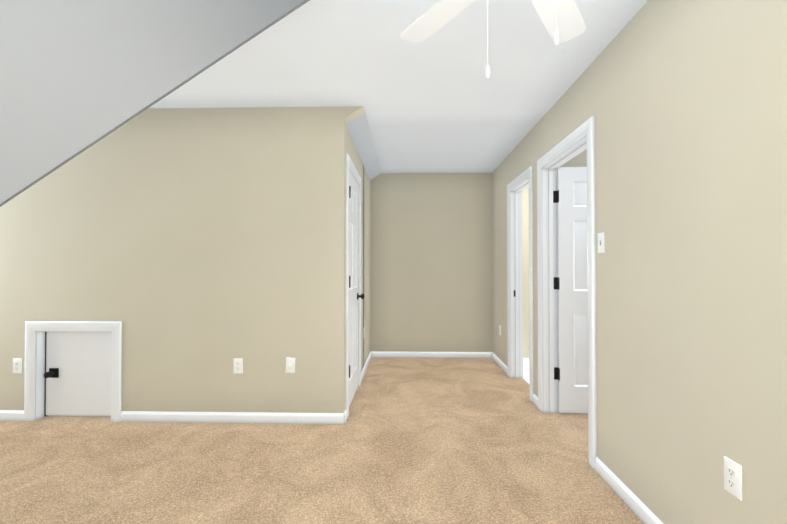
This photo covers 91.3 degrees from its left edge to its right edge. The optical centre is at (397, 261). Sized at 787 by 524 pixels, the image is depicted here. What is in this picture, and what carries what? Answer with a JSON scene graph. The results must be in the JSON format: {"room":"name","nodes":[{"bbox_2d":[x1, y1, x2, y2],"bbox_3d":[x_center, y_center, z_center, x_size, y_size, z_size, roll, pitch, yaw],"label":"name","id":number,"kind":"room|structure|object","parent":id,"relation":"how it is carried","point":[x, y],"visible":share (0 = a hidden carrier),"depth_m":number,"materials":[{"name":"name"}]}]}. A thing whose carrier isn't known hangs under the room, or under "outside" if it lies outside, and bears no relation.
{"room":"attic bedroom","nodes":[
{"label":"attic bedroom","id":0,"kind":"room"},
{"bbox_2d":[0,0,305,203],"bbox_3d":[-1.313,-0.622,0.528,2.065,1.448,2.340,0,-1,1],"label":"ceiling","id":1,"kind":"structure","parent":0,"point":[76,76],"depth_m":1.43,"materials":[{"name":"paint"}]},
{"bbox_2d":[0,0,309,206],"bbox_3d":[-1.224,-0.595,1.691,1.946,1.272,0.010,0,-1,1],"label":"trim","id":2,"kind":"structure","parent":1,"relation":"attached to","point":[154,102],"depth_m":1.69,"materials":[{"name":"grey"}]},
{"bbox_2d":[0,106,364,412],"bbox_3d":[-2.337,-0.029,3.106,4.145,2.570,0.120,0,-1,1],"label":"wall","id":3,"kind":"structure","parent":0,"point":[195,251],"depth_m":3.03,"materials":[{"name":"beige paint"}]},
{"bbox_2d":[0,410,23,420],"bbox_3d":[-3.617,1.216,3.056,1.345,0.078,0.013,0,-1,1],"label":"baseboard","id":4,"kind":"structure","parent":3,"relation":"attached to","point":[5,415],"depth_m":3.04,"materials":[{"name":"white paint"}]},
{"bbox_2d":[13,358,21,372],"bbox_3d":[-3.017,0.827,3.048,0.072,0.117,0.007,0,-1,1],"label":"electrical outlet plate","id":5,"kind":"object","parent":3,"relation":"attached to","point":[17,362],"depth_m":3.05,"materials":[{"name":"white plastic"}]},
{"bbox_2d":[24,321,121,421],"bbox_3d":[-2.559,0.865,3.091,0.771,0.782,0.139,0,-1,1],"label":"door frame","id":6,"kind":"structure","parent":3,"relation":"attached to","point":[34,387],"depth_m":3.03,"materials":[{"name":"white paint"}]},
{"bbox_2d":[44,332,111,415],"bbox_3d":[-2.560,0.905,3.086,0.604,0.694,0.092,0,-1,1],"label":"access door","id":7,"kind":"structure","parent":3,"relation":"in","point":[77,374],"depth_m":3.11,"materials":[{"name":"white paint"}]},
{"bbox_2d":[120,409,346,423],"bbox_3d":[-1.292,1.216,3.009,1.767,0.078,0.033,0,-1,1],"label":"baseboard","id":8,"kind":"structure","parent":3,"relation":"attached to","point":[125,416],"depth_m":2.99,"materials":[{"name":"white paint"}]},
{"bbox_2d":[234,358,242,372],"bbox_3d":[-1.248,0.816,3.006,0.072,0.117,0.007,0,-1,1],"label":"electrical outlet plate","id":9,"kind":"object","parent":3,"relation":"attached to","point":[238,362],"depth_m":3.00,"materials":[{"name":"white plastic"}]},
{"bbox_2d":[285,357,294,372],"bbox_3d":[-0.837,0.807,2.993,0.078,0.121,0.014,0,-1,1],"label":"outlet plate","id":10,"kind":"object","parent":3,"relation":"attached to","point":[290,365],"visible":1,"depth_m":2.99,"materials":[{"name":"white plastic"}]},
{"bbox_2d":[0,357,644,523],"bbox_3d":[-0.368,1.296,2.292,8.120,0.100,5.960,0,-1,1],"label":"floor carpet","id":11,"kind":"object","parent":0,"point":[448,441],"visible":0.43,"depth_m":2.36,"materials":[{"name":"beige carpet"}]},
{"bbox_2d":[346,127,369,371],"bbox_3d":[-0.452,0.082,4.205,0.120,2.375,2.170,0,-1,1],"label":"wall","id":12,"kind":"structure","parent":0,"point":[353,152],"depth_m":4.45,"materials":[{"name":"beige paint"}]},
{"bbox_2d":[346,153,360,417],"bbox_3d":[-0.459,0.196,3.538,0.139,2.130,0.890,0,-1,1],"label":"door frame","id":13,"kind":"structure","parent":12,"relation":"attached to","point":[350,167],"depth_m":3.12,"materials":[{"name":"white paint"}]},
{"bbox_2d":[349,171,364,406],"bbox_3d":[-0.391,0.235,3.532,0.106,2.025,0.713,0,-1,1],"label":"door","id":14,"kind":"structure","parent":12,"relation":"in","point":[354,296],"depth_m":3.54,"materials":[{"name":"white paint"}]},
{"bbox_2d":[361,351,371,381],"bbox_3d":[-0.377,1.235,4.551,0.013,0.078,1.165,0,-1,1],"label":"baseboard","id":15,"kind":"structure","parent":12,"relation":"attached to","point":[370,354],"depth_m":4.53,"materials":[{"name":"white paint"}]},
{"bbox_2d":[363,165,363,365],"bbox_3d":[-2.383,-0.013,4.408,3.990,2.570,0.120,0,-1,1],"label":"wall","id":16,"kind":"structure","parent":0,"point":[363,274],"depth_m":4.35,"materials":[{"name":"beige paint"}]},
{"bbox_2d":[347,112,381,179],"bbox_3d":[-0.375,-1.203,4.219,0.275,0.195,2.170,0,-1,1],"label":"ceiling soffit","id":17,"kind":"structure","parent":0,"point":[359,130],"depth_m":3.79,"materials":[{"name":"paint"}]},
{"bbox_2d":[149,0,647,172],"bbox_3d":[-1.558,-1.274,2.353,5.740,0.100,5.960,0,-1,1],"label":"ceiling","id":18,"kind":"structure","parent":0,"point":[324,53],"depth_m":2.49,"materials":[{"name":"white paint"}]},
{"bbox_2d":[400,0,585,78],"bbox_3d":[0.395,-0.908,1.164,1.183,0.660,1.131,0,-1,1],"label":"fan","id":19,"kind":"object","parent":18,"relation":"hanging from","point":[562,21],"visible":1,"depth_m":1.55,"materials":[{"name":"white painted wood"},{"name":"metal"}]},
{"bbox_2d":[370,173,528,357],"bbox_3d":[1.647,-0.004,5.181,4.270,2.570,0.120,0,-1,1],"label":"wall","id":20,"kind":"structure","parent":0,"point":[431,290],"depth_m":5.15,"materials":[{"name":"beige paint"}]},
{"bbox_2d":[372,351,491,357],"bbox_3d":[0.446,1.242,5.127,1.630,0.078,0.013,0,-1,1],"label":"baseboard","id":21,"kind":"structure","parent":20,"relation":"attached to","point":[381,354],"depth_m":5.12,"materials":[{"name":"white paint"}]},
{"bbox_2d":[522,358,528,383],"bbox_3d":[2.500,1.268,4.239,2.280,0.004,1.690,0,-1,1],"label":"floor","id":22,"kind":"structure","parent":0,"point":[525,377],"depth_m":4.53,"materials":[{"name":"white"}]},
{"bbox_2d":[560,149,586,166],"bbox_3d":[2.463,-0.026,3.366,2.250,2.570,0.090,0,-1,1],"label":"wall","id":23,"kind":"structure","parent":0,"point":[579,160],"depth_m":3.34,"materials":[{"name":"beige paint"}]},
{"bbox_2d":[492,0,786,523],"bbox_3d":[1.252,-0.040,2.270,0.120,2.570,5.960,0,-1,1],"label":"wall","id":24,"kind":"structure","parent":0,"point":[684,102],"depth_m":1.56,"materials":[{"name":"beige paint"}]},
{"bbox_2d":[492,352,507,374],"bbox_3d":[1.244,1.237,4.695,0.013,0.078,0.800,0,-1,1],"label":"baseboard","id":25,"kind":"structure","parent":24,"relation":"attached to","point":[494,357],"depth_m":4.63,"materials":[{"name":"white paint"}]},
{"bbox_2d":[507,116,596,468],"bbox_3d":[1.277,0.193,3.312,0.158,2.130,1.990,0,-1,1],"label":"door frame","id":26,"kind":"structure","parent":24,"relation":"attached to","point":[578,140],"depth_m":3.22,"materials":[{"name":"white paint"}]},
{"bbox_2d":[553,167,587,412],"bbox_3d":[1.702,0.230,3.160,0.870,2.025,0.177,0,-1,1],"label":"door","id":27,"kind":"structure","parent":24,"relation":"in","point":[570,285],"depth_m":3.17,"materials":[{"name":"white paint"}]},
{"bbox_2d":[598,232,604,252],"bbox_3d":[1.182,-0.110,2.252,0.018,0.117,0.072,0,-1,1],"label":"switch plate","id":28,"kind":"object","parent":24,"relation":"attached to","point":[601,242],"visible":1,"depth_m":2.24,"materials":[{"name":"white plastic"}]},
{"bbox_2d":[595,456,663,523],"bbox_3d":[1.152,1.189,0.866,0.013,0.078,2.880,0,-1,1],"label":"baseboard","id":29,"kind":"structure","parent":24,"relation":"attached to","point":[644,513],"depth_m":1.97,"materials":[{"name":"white paint"}]},
{"bbox_2d":[724,456,741,500],"bbox_3d":[1.166,0.754,1.342,0.007,0.117,0.072,0,-1,1],"label":"electrical outlet plate","id":30,"kind":"object","parent":24,"relation":"attached to","point":[732,477],"depth_m":1.33,"materials":[{"name":"white plastic"}]}
]}

